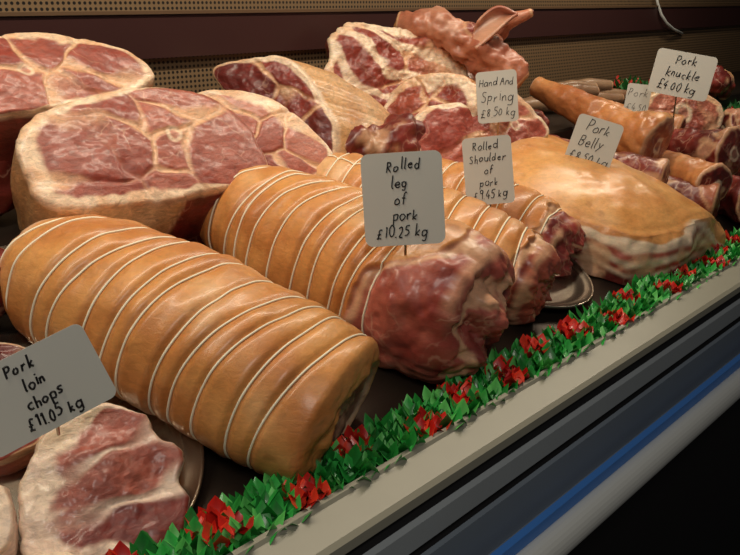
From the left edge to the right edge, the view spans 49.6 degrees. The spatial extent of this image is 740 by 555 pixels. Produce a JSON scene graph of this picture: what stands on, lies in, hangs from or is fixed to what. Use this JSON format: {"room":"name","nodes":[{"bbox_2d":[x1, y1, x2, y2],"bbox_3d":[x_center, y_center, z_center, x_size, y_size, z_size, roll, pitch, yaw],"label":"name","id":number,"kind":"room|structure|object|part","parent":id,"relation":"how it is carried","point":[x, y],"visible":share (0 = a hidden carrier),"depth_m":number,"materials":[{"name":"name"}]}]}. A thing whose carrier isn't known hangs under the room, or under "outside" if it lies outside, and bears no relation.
{"room":"food shop","nodes":[
{"label":"food shop","id":0,"kind":"room"},
{"bbox_2d":[0,0,739,97],"bbox_3d":[0.197,-1.039,2.003,0.040,1.350,5.300,17,26,41],"label":"wall","id":1,"kind":"structure","parent":0,"point":[182,42],"depth_m":1.83,"materials":[{"name":"metal"}]},
{"bbox_2d":[656,0,682,34],"bbox_3d":[1.146,-1.008,3.045,0.036,0.175,0.309,16,25,38],"label":"cable","id":2,"kind":"object","parent":1,"relation":"attached to","point":[657,1],"visible":1,"depth_m":2.99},
{"bbox_2d":[360,150,444,254],"bbox_3d":[0.043,-0.087,1.056,0.113,0.161,0.020,1,19,2],"label":"price card","id":3,"kind":"object","parent":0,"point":[402,192],"visible":1,"depth_m":1.05,"materials":[{"name":"plastic"}]},
{"bbox_2d":[384,72,477,116],"bbox_3d":[0.163,-0.369,1.745,0.198,0.155,0.221,17,26,41],"label":"joint","id":4,"kind":"object","parent":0,"point":[415,94],"depth_m":1.70,"materials":[{"name":"food"}]},
{"bbox_2d":[468,72,475,81],"bbox_3d":[0.288,-0.471,2.038,0.131,0.131,0.238,17,26,41],"label":"joint","id":5,"kind":"object","parent":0,"point":[470,75],"depth_m":1.96,"materials":[{"name":"pink food"}]},
{"bbox_2d":[497,9,533,40],"bbox_3d":[0.314,-0.543,1.889,0.123,0.175,0.120,17,26,41],"label":"pig ear","id":6,"kind":"object","parent":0,"point":[523,15],"depth_m":1.84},
{"bbox_2d":[533,109,548,127],"bbox_3d":[0.332,-0.348,1.919,0.150,0.136,0.285,17,26,41],"label":"joint","id":7,"kind":"object","parent":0,"point":[538,112],"depth_m":1.98,"materials":[{"name":"red food"}]},
{"bbox_2d":[529,77,673,158],"bbox_3d":[0.562,-0.385,2.012,0.382,0.213,0.141,17,26,41],"label":"pork shank","id":8,"kind":"object","parent":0,"point":[648,133],"depth_m":1.94},
{"bbox_2d":[624,83,650,110],"bbox_3d":[0.685,-0.433,2.057,0.066,0.130,0.015,6,20,18],"label":"price card","id":9,"kind":"object","parent":8,"relation":"attached to","point":[638,96],"visible":0.86,"depth_m":2.05,"materials":[{"name":"plastic"}]},
{"bbox_2d":[661,150,732,199],"bbox_3d":[0.752,-0.253,1.972,0.280,0.108,0.198,17,26,41],"label":"pork shank","id":10,"kind":"object","parent":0,"point":[697,171],"depth_m":1.87},
{"bbox_3d":[1.542,1.102,1.018,4.600,0.050,9.000,17,26,41],"label":"floor","id":11,"kind":"structure","parent":0,"visible":0},
{"bbox_2d":[0,71,739,554],"bbox_3d":[0.552,0.134,2.050,0.982,1.102,5.300,17,26,41],"label":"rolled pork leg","id":12,"kind":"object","parent":11,"relation":"on","point":[630,445],"depth_m":1.11,"materials":[{"name":"paint"}]},
{"bbox_2d":[0,248,5,316],"bbox_3d":[-0.559,0.022,0.927,0.135,0.135,0.316,17,26,41],"label":"joint","id":13,"kind":"object","parent":12,"relation":"on","point":[2,310],"visible":0.08,"depth_m":1.00,"materials":[{"name":"food"}]},
{"bbox_2d":[0,160,14,215],"bbox_3d":[-0.647,-0.124,1.086,0.165,0.170,0.477,17,26,41],"label":"joint","id":14,"kind":"object","parent":12,"relation":"on","point":[6,201],"visible":0.05,"depth_m":1.14,"materials":[{"name":"food"}]},
{"bbox_2d":[0,32,154,162],"bbox_3d":[-0.486,-0.234,1.197,0.139,0.252,0.347,17,26,41],"label":"ham","id":15,"kind":"object","parent":14,"relation":"on","point":[40,72],"visible":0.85,"depth_m":1.16,"materials":[{"name":"food"}]},
{"bbox_2d":[0,331,204,554],"bbox_3d":[-0.382,0.181,0.866,0.414,0.119,0.384,17,26,41],"label":"platter","id":16,"kind":"object","parent":12,"relation":"on","point":[191,477],"visible":0.13,"depth_m":0.90,"materials":[{"name":"silver metal"}]},
{"bbox_2d":[0,485,18,554],"bbox_3d":[-0.383,0.238,0.744,0.103,0.071,0.081,-10,21,-27],"label":"pork loin chop","id":17,"kind":"object","parent":16,"relation":"on","point":[9,535],"visible":1,"depth_m":0.75,"materials":[{"name":"beige food"}]},
{"bbox_2d":[0,342,24,359],"bbox_3d":[-0.466,0.106,0.953,0.127,0.049,0.051,-5,20,-15],"label":"pork loin chop","id":18,"kind":"object","parent":16,"relation":"on","point":[6,349],"visible":0.38,"depth_m":0.96,"materials":[{"name":"food"}]},
{"bbox_2d":[0,435,42,475],"bbox_3d":[-0.400,0.173,0.855,0.124,0.062,0.074,-8,21,-22],"label":"pork loin chop","id":19,"kind":"object","parent":16,"relation":"on","point":[13,462],"visible":0.09,"depth_m":0.84,"materials":[{"name":"food"}]},
{"bbox_2d":[39,552,73,554],"bbox_3d":[-0.313,0.280,0.702,0.127,0.048,0.066,-10,22,-27],"label":"pork loin chop","id":20,"kind":"object","parent":16,"relation":"on","point":[51,553],"visible":1,"depth_m":0.73,"materials":[{"name":"beige food"}]},
{"bbox_2d":[18,403,189,554],"bbox_3d":[-0.271,0.213,0.814,0.171,0.130,0.149,-10,22,-27],"label":"pork loin chop","id":21,"kind":"object","parent":16,"relation":"on","point":[107,478],"visible":0.98,"depth_m":0.80,"materials":[{"name":"food"}]},
{"bbox_2d":[0,324,115,456],"bbox_3d":[-0.315,0.107,0.760,0.139,0.110,0.023,-11,22,-28],"label":"price card","id":22,"kind":"object","parent":21,"relation":"on","point":[54,380],"visible":1,"depth_m":0.76,"materials":[{"name":"plastic"}]},
{"bbox_2d":[10,87,267,244],"bbox_3d":[-0.349,-0.143,1.225,0.191,0.278,0.390,17,26,41],"label":"ham","id":23,"kind":"object","parent":12,"relation":"on","point":[159,159],"visible":0.83,"depth_m":1.16,"materials":[{"name":"pink food"}]},
{"bbox_2d":[0,214,379,481],"bbox_3d":[-0.232,0.072,1.004,0.490,0.273,0.243,9,21,24],"label":"rolled pork loin","id":24,"kind":"object","parent":12,"relation":"on","point":[256,371],"visible":0.89,"depth_m":0.90,"materials":[{"name":"orange food"}]},
{"bbox_2d":[197,90,332,174],"bbox_3d":[-0.199,-0.221,1.428,0.212,0.223,0.221,17,26,41],"label":"ham","id":25,"kind":"object","parent":12,"relation":"on","point":[285,140],"depth_m":1.40,"materials":[{"name":"pink food"}]},
{"bbox_2d":[213,55,389,152],"bbox_3d":[-0.098,-0.331,1.614,0.242,0.234,0.350,17,26,41],"label":"joint","id":26,"kind":"object","parent":12,"relation":"on","point":[331,106],"depth_m":1.52,"materials":[{"name":"beige food"}]},
{"bbox_3d":[-0.062,-0.018,1.238,0.597,0.282,0.252,10,21,26],"label":"rolled leg of pork","id":27,"kind":"part","parent":12,"relation":"part of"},
{"bbox_2d":[344,113,425,155],"bbox_3d":[0.035,-0.269,1.627,0.155,0.132,0.276,17,26,41],"label":"joint","id":28,"kind":"object","parent":12,"relation":"on","point":[402,132],"depth_m":1.56,"materials":[{"name":"food"}]},
{"bbox_2d":[324,22,468,106],"bbox_3d":[0.065,-0.453,1.822,0.372,0.244,0.139,-7,20,-20],"label":"joint","id":29,"kind":"object","parent":12,"relation":"on","point":[374,59],"visible":0.65,"depth_m":1.78,"materials":[{"name":"food"}]},
{"bbox_2d":[394,6,528,88],"bbox_3d":[0.213,-0.522,1.857,0.289,0.206,0.209,17,26,41],"label":"pork hock","id":30,"kind":"object","parent":29,"relation":"on","point":[448,32],"depth_m":1.81,"materials":[{"name":"pink food"}]},
{"bbox_2d":[472,5,517,49],"bbox_3d":[0.281,-0.561,1.796,0.100,0.096,0.038,-2,19,-5],"label":"pig ear","id":31,"kind":"object","parent":30,"relation":"on","point":[494,19],"visible":1,"depth_m":1.79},
{"bbox_2d":[105,227,739,554],"bbox_3d":[0.868,-0.097,1.796,0.109,0.044,3.700,17,26,41],"label":"garland","id":32,"kind":"object","parent":12,"relation":"on","point":[226,523],"visible":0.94,"depth_m":0.98,"materials":[{"name":"green plastic"},{"name":"red plastic"}]},
{"bbox_2d":[415,95,548,161],"bbox_3d":[0.226,-0.289,1.722,0.386,0.217,0.132,-14,24,-35],"label":"joint","id":33,"kind":"object","parent":12,"relation":"on","point":[447,125],"visible":0.48,"depth_m":1.66,"materials":[{"name":"food"}]},
{"bbox_2d":[476,69,518,134],"bbox_3d":[0.264,-0.360,1.669,0.093,0.145,0.017,3,19,8],"label":"price card","id":34,"kind":"object","parent":33,"relation":"on","point":[496,91],"visible":1,"depth_m":1.66,"materials":[{"name":"plastic"}]},
{"bbox_2d":[524,98,551,111],"bbox_3d":[0.492,-0.495,2.288,0.174,0.043,0.042,-7,20,-20],"label":"sausage","id":35,"kind":"object","parent":12,"relation":"on","point":[534,103],"visible":0.12,"depth_m":2.26,"materials":[{"name":"beige food"}]},
{"bbox_2d":[567,83,599,95],"bbox_3d":[0.588,-0.542,2.319,0.176,0.044,0.043,-8,21,-22],"label":"sausage","id":36,"kind":"object","parent":35,"relation":"on","point":[591,89],"visible":0.37,"depth_m":2.32,"materials":[{"name":"beige food"}]},
{"bbox_2d":[543,258,593,308],"bbox_3d":[0.251,-0.035,1.491,0.343,0.102,0.283,17,26,41],"label":"platter","id":37,"kind":"object","parent":12,"relation":"on","point":[577,288],"visible":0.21,"depth_m":1.45,"materials":[{"name":"silver metal"}]},
{"bbox_2d":[316,153,560,324],"bbox_3d":[0.088,-0.074,1.405,0.505,0.262,0.185,10,22,27],"label":"rolled pork shoulder","id":38,"kind":"object","parent":37,"relation":"on","point":[536,263],"visible":0.26,"depth_m":1.30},
{"bbox_2d":[462,135,514,206],"bbox_3d":[0.211,-0.179,1.427,0.098,0.150,0.019,2,19,7],"label":"price card","id":39,"kind":"object","parent":38,"relation":"on","point":[487,161],"visible":0.98,"depth_m":1.42,"materials":[{"name":"plastic"}]},
{"bbox_2d":[442,158,585,277],"bbox_3d":[0.226,-0.120,1.588,0.408,0.211,0.182,12,23,32],"label":"rolled pork shoulder","id":40,"kind":"object","parent":37,"relation":"on","point":[540,213],"visible":0.3,"depth_m":1.48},
{"bbox_2d":[549,134,670,183],"bbox_3d":[0.543,-0.260,1.864,0.306,0.125,0.125,17,26,41],"label":"pork shank","id":41,"kind":"object","parent":12,"relation":"on","point":[659,169],"depth_m":1.78},
{"bbox_2d":[598,92,624,102],"bbox_3d":[0.693,-0.541,2.419,0.173,0.041,0.040,-8,21,-23],"label":"sausage","id":42,"kind":"object","parent":12,"relation":"on","point":[618,97],"visible":0.44,"depth_m":2.42,"materials":[{"name":"beige food"}]},
{"bbox_2d":[600,88,626,99],"bbox_3d":[0.734,-0.574,2.515,0.177,0.045,0.044,-7,20,-20],"label":"sausage","id":43,"kind":"object","parent":12,"relation":"on","point":[612,90],"visible":0.19,"depth_m":2.52,"materials":[{"name":"beige food"}]},
{"bbox_2d":[557,80,597,85],"bbox_3d":[0.616,-0.579,2.427,0.177,0.042,0.040,-7,20,-20],"label":"sausage","id":44,"kind":"object","parent":43,"relation":"on","point":[568,81],"visible":0.15,"depth_m":2.42,"materials":[{"name":"beige food"}]},
{"bbox_2d":[580,78,612,90],"bbox_3d":[0.679,-0.596,2.476,0.170,0.042,0.042,-7,20,-20],"label":"sausage","id":45,"kind":"object","parent":43,"relation":"on","point":[603,84],"visible":0.42,"depth_m":2.48,"materials":[{"name":"beige food"}]},
{"bbox_2d":[511,135,725,286],"bbox_3d":[0.487,-0.174,1.723,0.480,0.237,0.504,17,26,41],"label":"pork belly","id":46,"kind":"object","parent":12,"relation":"on","point":[633,222],"visible":0.62,"depth_m":1.55,"materials":[{"name":"orange food"}]},
{"bbox_2d":[565,114,623,166],"bbox_3d":[0.460,-0.266,1.650,0.113,0.138,0.018,6,20,17],"label":"price card","id":47,"kind":"object","parent":46,"relation":"on","point":[594,139],"visible":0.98,"depth_m":1.64,"materials":[{"name":"plastic"}]},
{"bbox_2d":[611,75,649,90],"bbox_3d":[0.879,-0.629,2.593,0.224,0.049,0.214,17,26,41],"label":"garland","id":48,"kind":"object","parent":12,"relation":"on","point":[617,84],"visible":0.26,"depth_m":2.58,"materials":[{"name":"green plastic"}]},
{"bbox_2d":[648,92,723,129],"bbox_3d":[0.891,-0.482,2.356,0.259,0.155,0.174,-1,19,-3],"label":"pork knuckle","id":49,"kind":"object","parent":12,"relation":"on","point":[708,114],"visible":0.46,"depth_m":2.29},
{"bbox_2d":[648,48,717,116],"bbox_3d":[0.747,-0.462,1.923,0.149,0.169,0.018,8,21,21],"label":"price card","id":50,"kind":"object","parent":49,"relation":"attached to","point":[675,73],"visible":1,"depth_m":1.92,"materials":[{"name":"plastic"}]},
{"bbox_2d":[667,175,720,217],"bbox_3d":[0.686,-0.198,1.933,0.305,0.114,0.153,17,26,41],"label":"pork shank","id":51,"kind":"object","parent":12,"relation":"on","point":[706,196],"depth_m":1.84},
{"bbox_2d":[666,126,739,174],"bbox_3d":[0.840,-0.351,2.130,0.128,0.138,0.305,-10,22,-27],"label":"pork shank","id":52,"kind":"object","parent":12,"relation":"on","point":[714,145],"visible":0.38,"depth_m":2.02},
{"bbox_2d":[614,101,685,128],"bbox_3d":[0.713,-0.431,2.215,0.302,0.134,0.097,9,21,24],"label":"pork shank","id":53,"kind":"object","parent":52,"relation":"on","point":[679,120],"visible":0.1,"depth_m":2.14},
{"bbox_2d":[708,65,735,99],"bbox_3d":[1.117,-0.640,2.651,0.147,0.134,0.266,17,26,41],"label":"joint","id":54,"kind":"object","parent":12,"relation":"on","point":[722,86],"visible":0.37,"depth_m":2.60,"materials":[{"name":"red food"}]},
{"bbox_2d":[718,175,739,223],"bbox_3d":[0.862,-0.216,2.018,0.113,0.115,0.270,-9,21,-23],"label":"pork shank","id":55,"kind":"object","parent":12,"relation":"on","point":[729,207],"visible":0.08,"depth_m":1.91},
{"bbox_2d":[719,108,739,129],"bbox_3d":[1.196,-0.451,2.460,0.225,0.166,0.146,3,19,10],"label":"joint","id":56,"kind":"object","parent":12,"relation":"on","point":[731,118],"visible":0.38,"depth_m":2.42,"materials":[{"name":"red food"}]},
{"bbox_2d":[722,99,739,111],"bbox_3d":[1.259,-0.572,2.704,0.359,0.048,0.338,17,26,41],"label":"garland","id":57,"kind":"object","parent":12,"relation":"on","point":[735,105],"visible":0.11,"depth_m":2.70,"materials":[{"name":"green plastic"}]}
]}

